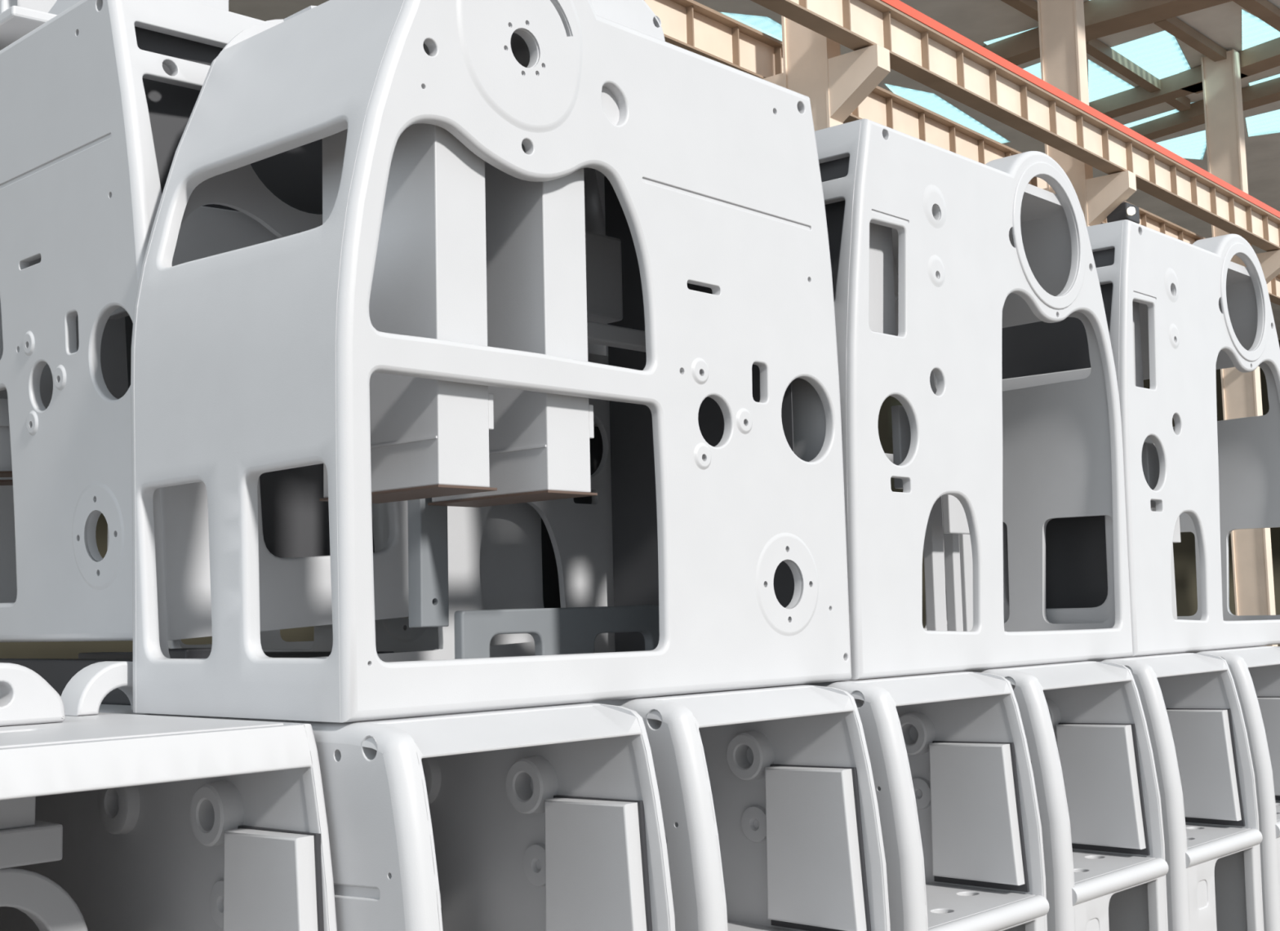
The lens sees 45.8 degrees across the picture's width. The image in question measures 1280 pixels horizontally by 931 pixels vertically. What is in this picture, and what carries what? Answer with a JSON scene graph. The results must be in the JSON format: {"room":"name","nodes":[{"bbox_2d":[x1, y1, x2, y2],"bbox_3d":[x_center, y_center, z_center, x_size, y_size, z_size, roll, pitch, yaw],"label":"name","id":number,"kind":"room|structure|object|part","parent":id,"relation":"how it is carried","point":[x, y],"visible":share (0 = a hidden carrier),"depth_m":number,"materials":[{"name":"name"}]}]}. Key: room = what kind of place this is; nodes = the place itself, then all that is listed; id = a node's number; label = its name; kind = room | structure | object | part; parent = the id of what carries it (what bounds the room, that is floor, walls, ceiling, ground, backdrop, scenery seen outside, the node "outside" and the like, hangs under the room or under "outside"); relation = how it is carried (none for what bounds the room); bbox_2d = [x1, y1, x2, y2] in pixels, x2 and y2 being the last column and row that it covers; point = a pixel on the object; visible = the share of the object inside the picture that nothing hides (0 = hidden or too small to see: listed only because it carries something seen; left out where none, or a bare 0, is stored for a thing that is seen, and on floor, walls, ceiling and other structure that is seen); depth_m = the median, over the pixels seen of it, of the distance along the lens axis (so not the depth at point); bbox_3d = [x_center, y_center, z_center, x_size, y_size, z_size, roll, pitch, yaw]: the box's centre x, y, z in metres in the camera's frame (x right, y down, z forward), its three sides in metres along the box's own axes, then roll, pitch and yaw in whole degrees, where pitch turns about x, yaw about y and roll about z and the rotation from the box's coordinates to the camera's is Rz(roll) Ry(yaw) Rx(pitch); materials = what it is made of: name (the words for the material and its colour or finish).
{"room":"factory hall","nodes":[
{"label":"factory hall","id":0,"kind":"room"},
{"bbox_2d":[0,339,1279,658],"bbox_3d":[2.854,-0.830,32.775,0.200,11.200,76.000,-7,-8,43],"label":"wall","id":1,"kind":"structure","parent":0,"point":[1184,552],"depth_m":35.99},
{"bbox_2d":[228,0,1279,340],"bbox_3d":[12.320,-6.401,33.933,13.200,0.050,58.000,-7,-8,43],"label":"ceiling","id":2,"kind":"structure","parent":0,"point":[980,21],"depth_m":25.53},
{"bbox_2d":[724,12,782,41],"bbox_3d":[2.063,-7.074,24.350,0.462,0.020,2.115,-6,-7,40],"label":"window","id":3,"kind":"structure","parent":2,"relation":"attached to","point":[725,13],"depth_m":24.23,"materials":[{"name":"clear glass"}]},
{"bbox_2d":[886,84,1008,142],"bbox_3d":[5.847,-6.710,29.004,0.740,0.020,4.814,-5,-7,35],"label":"window","id":4,"kind":"structure","parent":2,"relation":"attached to","point":[888,86],"depth_m":28.59,"materials":[{"name":"glass"}]},
{"bbox_2d":[986,27,1035,44],"bbox_3d":[6.449,-7.099,25.190,1.408,0.020,0.898,-7,-8,43],"label":"window","id":5,"kind":"structure","parent":2,"relation":"attached to","point":[1002,38],"depth_m":25.16,"materials":[{"name":"clear glass"}]},
{"bbox_2d":[1000,0,1038,22],"bbox_3d":[6.103,-7.142,23.640,0.200,0.140,3.259,-6,-8,42],"label":"tie","id":6,"kind":"object","parent":2,"relation":"attached to","point":[1028,7],"visible":0.44,"depth_m":23.45,"materials":[{"name":"brown metal"}]},
{"bbox_2d":[1023,64,1040,78],"bbox_3d":[7.119,-6.949,26.889,0.782,0.020,1.881,-3,-6,15],"label":"window","id":7,"kind":"structure","parent":2,"relation":"attached to","point":[1038,65],"depth_m":26.62,"materials":[{"name":"clear glass"}]},
{"bbox_2d":[982,26,1091,66],"bbox_3d":[6.426,-6.927,24.988,0.420,0.340,2.036,4,-7,-41],"label":"rafter","id":8,"kind":"object","parent":2,"relation":"attached to","point":[1023,47],"visible":0.36,"depth_m":24.96,"materials":[{"name":"brown metal"}]},
{"bbox_2d":[1088,61,1134,101],"bbox_3d":[8.758,-6.921,27.582,1.146,0.020,3.322,-3,-6,16],"label":"window","id":9,"kind":"structure","parent":2,"relation":"attached to","point":[1090,62],"depth_m":27.49,"materials":[{"name":"clear glass"}]},
{"bbox_2d":[1085,39,1191,111],"bbox_3d":[8.764,-6.888,26.689,0.200,0.180,4.507,-6,-7,40],"label":"tie","id":10,"kind":"object","parent":2,"relation":"attached to","point":[1095,48],"visible":0.71,"depth_m":26.28,"materials":[{"name":"brown metal"}]},
{"bbox_2d":[1112,31,1191,78],"bbox_3d":[9.339,-7.043,26.482,1.334,0.020,3.251,-7,-8,43],"label":"window","id":11,"kind":"structure","parent":2,"relation":"attached to","point":[1167,33],"depth_m":26.06,"materials":[{"name":"glass"}]},
{"bbox_2d":[1124,109,1178,128],"bbox_3d":[10.090,-6.744,29.724,0.777,0.020,1.443,3,-7,-39],"label":"window","id":12,"kind":"structure","parent":2,"relation":"attached to","point":[1176,110],"depth_m":29.39,"materials":[{"name":"clear glass"}]},
{"bbox_2d":[1083,0,1235,41],"bbox_3d":[7.834,-7.104,23.280,3.211,0.390,0.620,-6,-7,40],"label":"rafter","id":13,"kind":"object","parent":2,"relation":"attached to","point":[1102,18],"visible":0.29,"depth_m":23.31,"materials":[{"name":"brown metal"}]},
{"bbox_2d":[1129,109,1204,140],"bbox_3d":[10.456,-6.659,29.249,0.400,0.240,2.226,3,-7,-36],"label":"rafter","id":14,"kind":"object","parent":2,"relation":"attached to","point":[1175,122],"visible":0.36,"depth_m":29.37,"materials":[{"name":"brown metal"}]},
{"bbox_2d":[1088,73,1247,118],"bbox_3d":[9.359,-6.773,27.549,0.400,0.290,3.423,3,-7,-39],"label":"rafter","id":15,"kind":"object","parent":2,"relation":"attached to","point":[1135,99],"visible":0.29,"depth_m":27.63,"materials":[{"name":"brown metal"}]},
{"bbox_2d":[1158,130,1206,159],"bbox_3d":[11.151,-6.606,31.401,1.178,0.020,2.271,-3,-6,16],"label":"window","id":16,"kind":"structure","parent":2,"relation":"attached to","point":[1196,135],"depth_m":31.31,"materials":[{"name":"clear glass"}]},
{"bbox_2d":[1154,17,1227,62],"bbox_3d":[9.224,-7.063,25.127,0.200,0.160,2.810,-7,-8,42],"label":"tie","id":17,"kind":"object","parent":2,"relation":"attached to","point":[1174,26],"visible":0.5,"depth_m":24.93,"materials":[{"name":"brown metal"}]},
{"bbox_2d":[1178,37,1279,93],"bbox_3d":[10.722,-6.985,25.734,0.500,0.290,3.256,2,-7,-35],"label":"rafter","id":18,"kind":"object","parent":2,"relation":"attached to","point":[1262,57],"visible":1,"depth_m":25.85,"materials":[{"name":"brown metal"}]},
{"bbox_2d":[1187,77,1279,122],"bbox_3d":[11.593,-6.839,27.538,0.450,0.270,3.267,3,-7,-40],"label":"rafter","id":19,"kind":"object","parent":2,"relation":"attached to","point":[1266,92],"visible":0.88,"depth_m":27.71,"materials":[{"name":"brown metal"}]},
{"bbox_2d":[1232,0,1279,31],"bbox_3d":[9.887,-7.203,23.961,0.250,0.140,3.877,-7,-8,44],"label":"tie","id":20,"kind":"object","parent":2,"relation":"attached to","point":[1264,10],"visible":1,"depth_m":23.83,"materials":[{"name":"brown metal"}]},
{"bbox_2d":[1241,11,1279,49],"bbox_3d":[10.448,-7.185,25.313,0.727,0.020,2.884,-4,-6,21],"label":"window","id":21,"kind":"structure","parent":2,"relation":"attached to","point":[1243,12],"depth_m":25.16,"materials":[{"name":"clear glass"}]},
{"bbox_2d":[1245,111,1279,136],"bbox_3d":[12.363,-6.782,29.909,0.748,0.020,1.650,-4,-6,23],"label":"window","id":22,"kind":"structure","parent":2,"relation":"attached to","point":[1275,113],"depth_m":29.98,"materials":[{"name":"clear glass"}]},
{"bbox_2d":[1248,74,1279,84],"bbox_3d":[11.500,-6.980,27.664,0.672,0.020,1.080,-4,-6,28],"label":"window","id":23,"kind":"structure","parent":2,"relation":"attached to","point":[1276,76],"depth_m":27.41,"materials":[{"name":"clear glass"}]},
{"bbox_3d":[12.197,3.778,23.680,28.000,0.200,76.000,-7,-8,43],"label":"floor","id":24,"kind":"structure","parent":0,"visible":0},
{"bbox_2d":[0,712,337,930],"bbox_3d":[-1.423,1.271,3.138,1.745,1.448,0.770,-7,-8,43],"label":"base frame","id":25,"kind":"object","parent":24,"relation":"on","point":[109,822],"visible":1,"depth_m":3.06,"materials":[{"name":"white paint"}]},
{"bbox_3d":[-1.393,0.768,2.986,0.120,0.074,0.475,-7,-8,43],"label":"cross arm","id":26,"kind":"part","parent":25,"relation":"part of","materials":[{"name":"white paint"}]},
{"bbox_2d":[0,662,65,726],"bbox_3d":[-1.427,0.468,3.053,0.070,0.132,0.534,-7,-8,43],"label":"bracket","id":27,"kind":"object","parent":25,"relation":"on","point":[26,698],"visible":1,"depth_m":3.16,"materials":[{"name":"white metal"}]},
{"bbox_2d":[98,702,675,930],"bbox_3d":[-0.774,1.296,3.554,1.745,1.448,0.695,-7,-8,43],"label":"base frame","id":28,"kind":"object","parent":24,"relation":"on","point":[549,818],"visible":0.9,"depth_m":3.30,"materials":[{"name":"white paint"}]},
{"bbox_2d":[60,661,133,715],"bbox_3d":[-1.228,0.519,3.549,0.100,0.118,0.236,-7,-8,43],"label":"lifting lug","id":29,"kind":"object","parent":28,"relation":"on","point":[83,695],"visible":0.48,"depth_m":3.48,"materials":[{"name":"white paint"}]},
{"bbox_2d":[0,648,211,705],"bbox_3d":[-1.665,0.586,4.246,1.625,0.141,0.080,-7,-8,43],"label":"skid","id":30,"kind":"object","parent":28,"relation":"on","point":[57,673],"visible":0.2,"depth_m":4.08,"materials":[{"name":"metal"}]},
{"bbox_2d":[0,0,408,642],"bbox_3d":[-1.547,-0.392,4.546,1.732,1.814,0.926,-7,-8,43],"label":"frame","id":31,"kind":"object","parent":30,"relation":"on","point":[98,100],"visible":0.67,"depth_m":3.93,"materials":[{"name":"white paint"}]},
{"bbox_3d":[-1.810,-0.399,4.252,1.710,1.787,0.030,-7,-4,43],"label":"plate","id":32,"kind":"part","parent":31,"relation":"part of","materials":[{"name":"white paint"}]},
{"bbox_2d":[0,0,228,50],"bbox_3d":[-1.812,-1.517,4.973,0.820,0.566,0.870,-7,-8,43],"label":"open casting","id":33,"kind":"object","parent":31,"relation":"on","point":[18,18],"visible":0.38,"depth_m":4.52,"materials":[{"name":"white paint"}]},
{"bbox_3d":[-1.610,-0.229,4.765,0.089,1.122,0.050,-7,-4,43],"label":"post","id":34,"kind":"part","parent":31,"relation":"part of","materials":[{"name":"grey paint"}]},
{"bbox_3d":[-1.579,-0.325,4.577,1.629,1.645,0.766,-7,-4,43],"label":"curved plate","id":35,"kind":"part","parent":31,"relation":"part of","materials":[{"name":"white paint"}]},
{"bbox_3d":[-0.982,-0.395,4.016,0.188,1.644,0.766,-7,-4,43],"label":"straight plate","id":36,"kind":"part","parent":31,"relation":"part of","materials":[{"name":"white paint"}]},
{"bbox_3d":[-1.275,-0.394,4.835,1.732,1.770,0.028,-7,-4,43],"label":"ring plate","id":37,"kind":"part","parent":31,"relation":"part of","materials":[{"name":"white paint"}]},
{"bbox_3d":[-1.000,1.279,3.324,1.730,1.448,0.050,-7,-8,43],"label":"plate","id":38,"kind":"part","parent":28,"relation":"part of","materials":[{"name":"white paint"}]},
{"bbox_2d":[130,0,851,723],"bbox_3d":[-0.320,-0.402,3.935,0.833,1.978,1.733,-7,-8,43],"label":"frame","id":39,"kind":"object","parent":28,"relation":"on","point":[510,188],"visible":1,"depth_m":3.55,"materials":[{"name":"white paint"}]},
{"bbox_3d":[-0.349,-0.239,3.882,0.766,1.645,1.629,-7,-8,43],"label":"curved plate","id":40,"kind":"part","parent":39,"relation":"part of","materials":[{"name":"white paint"}]},
{"bbox_3d":[-0.606,-0.265,4.193,0.028,1.770,1.732,-7,-8,43],"label":"ring plate","id":41,"kind":"part","parent":39,"relation":"part of","materials":[{"name":"white paint"}]},
{"bbox_3d":[-0.540,-0.155,3.836,0.050,1.122,0.089,-7,-8,43],"label":"post","id":42,"kind":"part","parent":39,"relation":"part of","materials":[{"name":"white metal"}]},
{"bbox_3d":[-0.189,0.487,4.046,0.030,0.220,0.768,-7,-8,43],"label":"tray plate","id":43,"kind":"part","parent":39,"relation":"part of","materials":[{"name":"grey paint"}]},
{"bbox_3d":[0.212,-0.193,4.481,0.766,1.644,0.188,-7,-8,43],"label":"straight plate","id":44,"kind":"part","parent":39,"relation":"part of","materials":[{"name":"white paint"}]},
{"bbox_3d":[-0.226,1.235,3.066,0.242,1.447,0.628,-7,-8,43],"label":"frame","id":45,"kind":"part","parent":28,"relation":"part of","materials":[{"name":"white paint"}]},
{"bbox_3d":[-0.550,1.315,3.804,1.730,1.448,0.022,-7,-8,43],"label":"plate","id":46,"kind":"part","parent":28,"relation":"part of","materials":[{"name":"white paint"}]},
{"bbox_2d":[586,684,890,930],"bbox_3d":[-0.224,1.340,4.142,1.745,1.448,0.695,-7,-8,43],"label":"base frame","id":47,"kind":"object","parent":24,"relation":"on","point":[768,797],"visible":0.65,"depth_m":3.89,"materials":[{"name":"white paint"}]},
{"bbox_2d":[78,651,395,659],"bbox_3d":[-1.290,0.630,4.646,1.625,0.113,0.100,-7,-8,43],"label":"skid","id":48,"kind":"object","parent":47,"relation":"on","point":[109,655],"visible":0.15,"depth_m":4.41,"materials":[{"name":"metal"}]},
{"bbox_3d":[-0.450,1.323,3.912,1.730,1.448,0.050,-7,-8,43],"label":"plate","id":49,"kind":"part","parent":47,"relation":"part of","materials":[{"name":"white paint"}]},
{"bbox_3d":[0.000,1.359,4.392,1.730,1.448,0.022,-7,-8,43],"label":"plate","id":50,"kind":"part","parent":47,"relation":"part of","materials":[{"name":"white paint"}]},
{"bbox_2d":[763,15,890,131],"bbox_3d":[1.887,-2.330,15.945,1.768,10.950,0.604,-7,-8,43],"label":"steel column","id":51,"kind":"structure","parent":24,"relation":"on","point":[835,84],"depth_m":15.88,"materials":[{"name":"beige metal"}]},
{"bbox_2d":[644,0,1279,305],"bbox_3d":[10.232,-3.648,26.964,0.260,0.515,38.313,-6,-7,40],"label":"girder","id":52,"kind":"object","parent":51,"relation":"on","point":[691,25],"visible":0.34,"depth_m":17.74,"materials":[{"name":"beige metal"}]},
{"bbox_2d":[750,0,1279,252],"bbox_3d":[11.384,-3.755,26.164,0.260,0.515,38.033,-6,-7,40],"label":"girder","id":53,"kind":"object","parent":51,"relation":"on","point":[918,52],"visible":0.96,"depth_m":18.21,"materials":[{"name":"beige metal"}]},
{"bbox_2d":[880,0,1279,217],"bbox_3d":[11.455,-4.071,26.140,0.090,0.105,38.013,-6,-7,40],"label":"rail","id":54,"kind":"object","parent":53,"relation":"on","point":[903,7],"visible":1,"depth_m":18.91,"materials":[{"name":"red metal"}]},
{"bbox_2d":[1106,201,1139,223],"bbox_3d":[6.607,-3.612,20.621,0.400,0.616,0.440,-7,-8,43],"label":"lamp","id":55,"kind":"object","parent":53,"relation":"hanging from","point":[1125,211],"visible":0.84,"depth_m":20.48,"materials":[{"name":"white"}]},
{"bbox_3d":[6.613,-3.426,20.382,0.100,0.120,0.120,-7,-8,43],"label":"bulb","id":56,"kind":"part","parent":55,"relation":"part of","materials":[{"name":"white glass"}]},
{"bbox_2d":[801,671,1049,930],"bbox_3d":[0.326,1.384,4.729,1.745,1.448,0.695,-7,-8,43],"label":"base frame","id":57,"kind":"object","parent":24,"relation":"on","point":[961,826],"visible":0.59,"depth_m":4.45,"materials":[{"name":"white paint"}]},
{"bbox_2d":[168,342,606,653],"bbox_3d":[-0.862,-0.255,5.300,1.733,1.978,0.833,-7,-8,43],"label":"frame","id":58,"kind":"object","parent":57,"relation":"on","point":[518,570],"visible":0.06,"depth_m":4.53,"materials":[{"name":"white paint"}]},
{"bbox_3d":[-0.894,-0.085,5.317,1.629,1.645,0.766,-7,-8,43],"label":"curved plate","id":59,"kind":"part","parent":58,"relation":"part of","materials":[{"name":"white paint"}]},
{"bbox_3d":[-1.122,-0.182,4.995,1.710,1.787,0.030,-7,-8,43],"label":"plate","id":60,"kind":"part","parent":58,"relation":"part of","materials":[{"name":"white paint"}]},
{"bbox_3d":[-0.294,-0.154,4.760,0.188,1.644,0.766,-7,-8,43],"label":"straight plate","id":61,"kind":"part","parent":58,"relation":"part of","materials":[{"name":"white paint"}]},
{"bbox_3d":[0.100,1.367,4.499,1.730,1.448,0.050,-7,-8,43],"label":"plate","id":62,"kind":"part","parent":57,"relation":"part of","materials":[{"name":"white paint"}]},
{"bbox_2d":[814,118,1133,679],"bbox_3d":[0.882,-0.211,5.206,0.833,1.787,1.733,-7,-8,43],"label":"frame","id":63,"kind":"object","parent":57,"relation":"on","point":[935,251],"visible":0.54,"depth_m":4.77,"materials":[{"name":"white paint"}]},
{"bbox_3d":[0.356,-0.182,4.636,0.766,1.644,0.188,-7,-8,43],"label":"straight plate","id":64,"kind":"part","parent":63,"relation":"part of","materials":[{"name":"white paint"}]},
{"bbox_3d":[0.586,-0.178,5.466,0.030,1.787,1.710,-7,-8,43],"label":"plate","id":65,"kind":"part","parent":63,"relation":"part of","materials":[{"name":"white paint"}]},
{"bbox_3d":[1.070,0.409,5.494,0.040,0.598,0.078,-7,-8,43],"label":"post","id":66,"kind":"part","parent":63,"relation":"part of","materials":[{"name":"white metal"}]},
{"bbox_3d":[1.155,0.415,5.585,0.040,0.598,0.049,-7,-8,43],"label":"post","id":67,"kind":"part","parent":63,"relation":"part of","materials":[{"name":"white metal"}]},
{"bbox_3d":[1.159,0.121,5.471,0.030,0.252,0.210,-7,-8,43],"label":"junction panel","id":68,"kind":"part","parent":63,"relation":"part of","materials":[{"name":"white paint"}]},
{"bbox_3d":[1.224,0.421,5.659,0.040,0.598,0.100,-7,-8,43],"label":"post","id":69,"kind":"part","parent":63,"relation":"part of","materials":[{"name":"white metal"}]},
{"bbox_3d":[0.946,1.262,4.169,0.060,0.060,0.636,-7,-8,43],"label":"ledge rail","id":70,"kind":"part","parent":57,"relation":"part of","materials":[{"name":"white metal"}]},
{"bbox_2d":[959,661,1168,930],"bbox_3d":[0.876,1.428,5.316,1.745,1.448,0.695,-7,-8,43],"label":"base frame","id":71,"kind":"object","parent":24,"relation":"on","point":[1084,722],"visible":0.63,"depth_m":5.02,"materials":[{"name":"white paint"}]},
{"bbox_3d":[0.650,1.411,5.087,1.730,1.448,0.050,-7,-8,43],"label":"plate","id":72,"kind":"part","parent":71,"relation":"part of","materials":[{"name":"white paint"}]},
{"bbox_3d":[1.496,1.306,4.757,0.060,0.060,0.636,-7,-8,43],"label":"ledge rail","id":73,"kind":"part","parent":71,"relation":"part of","materials":[{"name":"white metal"}]},
{"bbox_2d":[1037,0,1136,226],"bbox_3d":[5.986,-1.965,20.698,1.768,10.950,0.604,-7,-8,43],"label":"steel column","id":74,"kind":"structure","parent":24,"relation":"on","point":[1061,23],"depth_m":20.85,"materials":[{"name":"beige metal"}]},
{"bbox_2d":[1085,653,1264,930],"bbox_3d":[1.426,1.472,5.904,1.745,1.448,0.695,-7,-8,43],"label":"base frame","id":75,"kind":"object","parent":24,"relation":"on","point":[1190,703],"visible":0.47,"depth_m":5.59,"materials":[{"name":"white paint"}]},
{"bbox_2d":[933,219,1279,657],"bbox_3d":[2.063,-0.116,6.468,0.833,1.787,1.733,-7,-8,43],"label":"frame","id":76,"kind":"object","parent":75,"relation":"on","point":[1178,313],"visible":0.54,"depth_m":5.94,"materials":[{"name":"white paint"}]},
{"bbox_3d":[1.768,-0.083,6.728,0.030,1.787,1.710,-7,-8,43],"label":"plate","id":77,"kind":"part","parent":76,"relation":"part of","materials":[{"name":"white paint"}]},
{"bbox_3d":[1.538,-0.087,5.898,0.766,1.644,0.188,-7,-8,43],"label":"straight plate","id":78,"kind":"part","parent":76,"relation":"part of","materials":[{"name":"white paint"}]},
{"bbox_3d":[2.340,0.216,6.733,0.030,0.252,0.210,-7,-8,43],"label":"junction panel","id":79,"kind":"part","parent":76,"relation":"part of","materials":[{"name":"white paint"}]},
{"bbox_3d":[2.406,0.516,6.921,0.040,0.598,0.100,-7,-8,43],"label":"post","id":80,"kind":"part","parent":76,"relation":"part of","materials":[{"name":"white metal"}]},
{"bbox_3d":[2.099,-0.043,6.497,0.766,1.645,1.629,-7,-8,43],"label":"curved plate","id":81,"kind":"part","parent":76,"relation":"part of","materials":[{"name":"white paint"}]},
{"bbox_3d":[2.352,-0.141,6.198,0.028,1.770,1.732,-7,-8,43],"label":"ring plate","id":82,"kind":"part","parent":76,"relation":"part of","materials":[{"name":"white paint"}]},
{"bbox_3d":[1.200,1.455,5.674,1.730,1.448,0.050,-7,-8,43],"label":"plate","id":83,"kind":"part","parent":75,"relation":"part of","materials":[{"name":"white paint"}]},
{"bbox_3d":[1.650,1.491,6.154,1.730,1.448,0.022,-7,-8,43],"label":"plate","id":84,"kind":"part","parent":75,"relation":"part of","materials":[{"name":"white paint"}]},
{"bbox_3d":[2.046,1.350,5.344,0.060,0.060,0.636,-7,-8,43],"label":"ledge rail","id":85,"kind":"part","parent":75,"relation":"part of","materials":[{"name":"white metal"}]},
{"bbox_2d":[1182,646,1279,930],"bbox_3d":[1.976,1.516,6.491,1.745,1.448,0.695,-7,-8,43],"label":"base frame","id":86,"kind":"object","parent":24,"relation":"on","point":[1255,671],"visible":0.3,"depth_m":5.76,"materials":[{"name":"white paint"}]},
{"bbox_3d":[2.525,1.456,6.003,0.242,1.447,0.628,-7,-8,43],"label":"frame","id":87,"kind":"part","parent":86,"relation":"part of","materials":[{"name":"white paint"}]},
{"bbox_3d":[2.200,1.535,6.742,1.730,1.448,0.022,-7,-8,43],"label":"plate","id":88,"kind":"part","parent":86,"relation":"part of","materials":[{"name":"white paint"}]},
{"bbox_3d":[2.596,1.394,5.932,0.060,0.060,0.636,-7,-8,43],"label":"ledge rail","id":89,"kind":"part","parent":86,"relation":"part of","materials":[{"name":"white metal"}]},
{"bbox_2d":[1200,48,1279,646],"bbox_3d":[10.101,-1.598,25.469,1.768,10.950,0.604,-7,-8,43],"label":"steel column","id":90,"kind":"structure","parent":24,"relation":"on","point":[1251,550],"depth_m":25.44,"materials":[{"name":"beige metal"}]}
]}

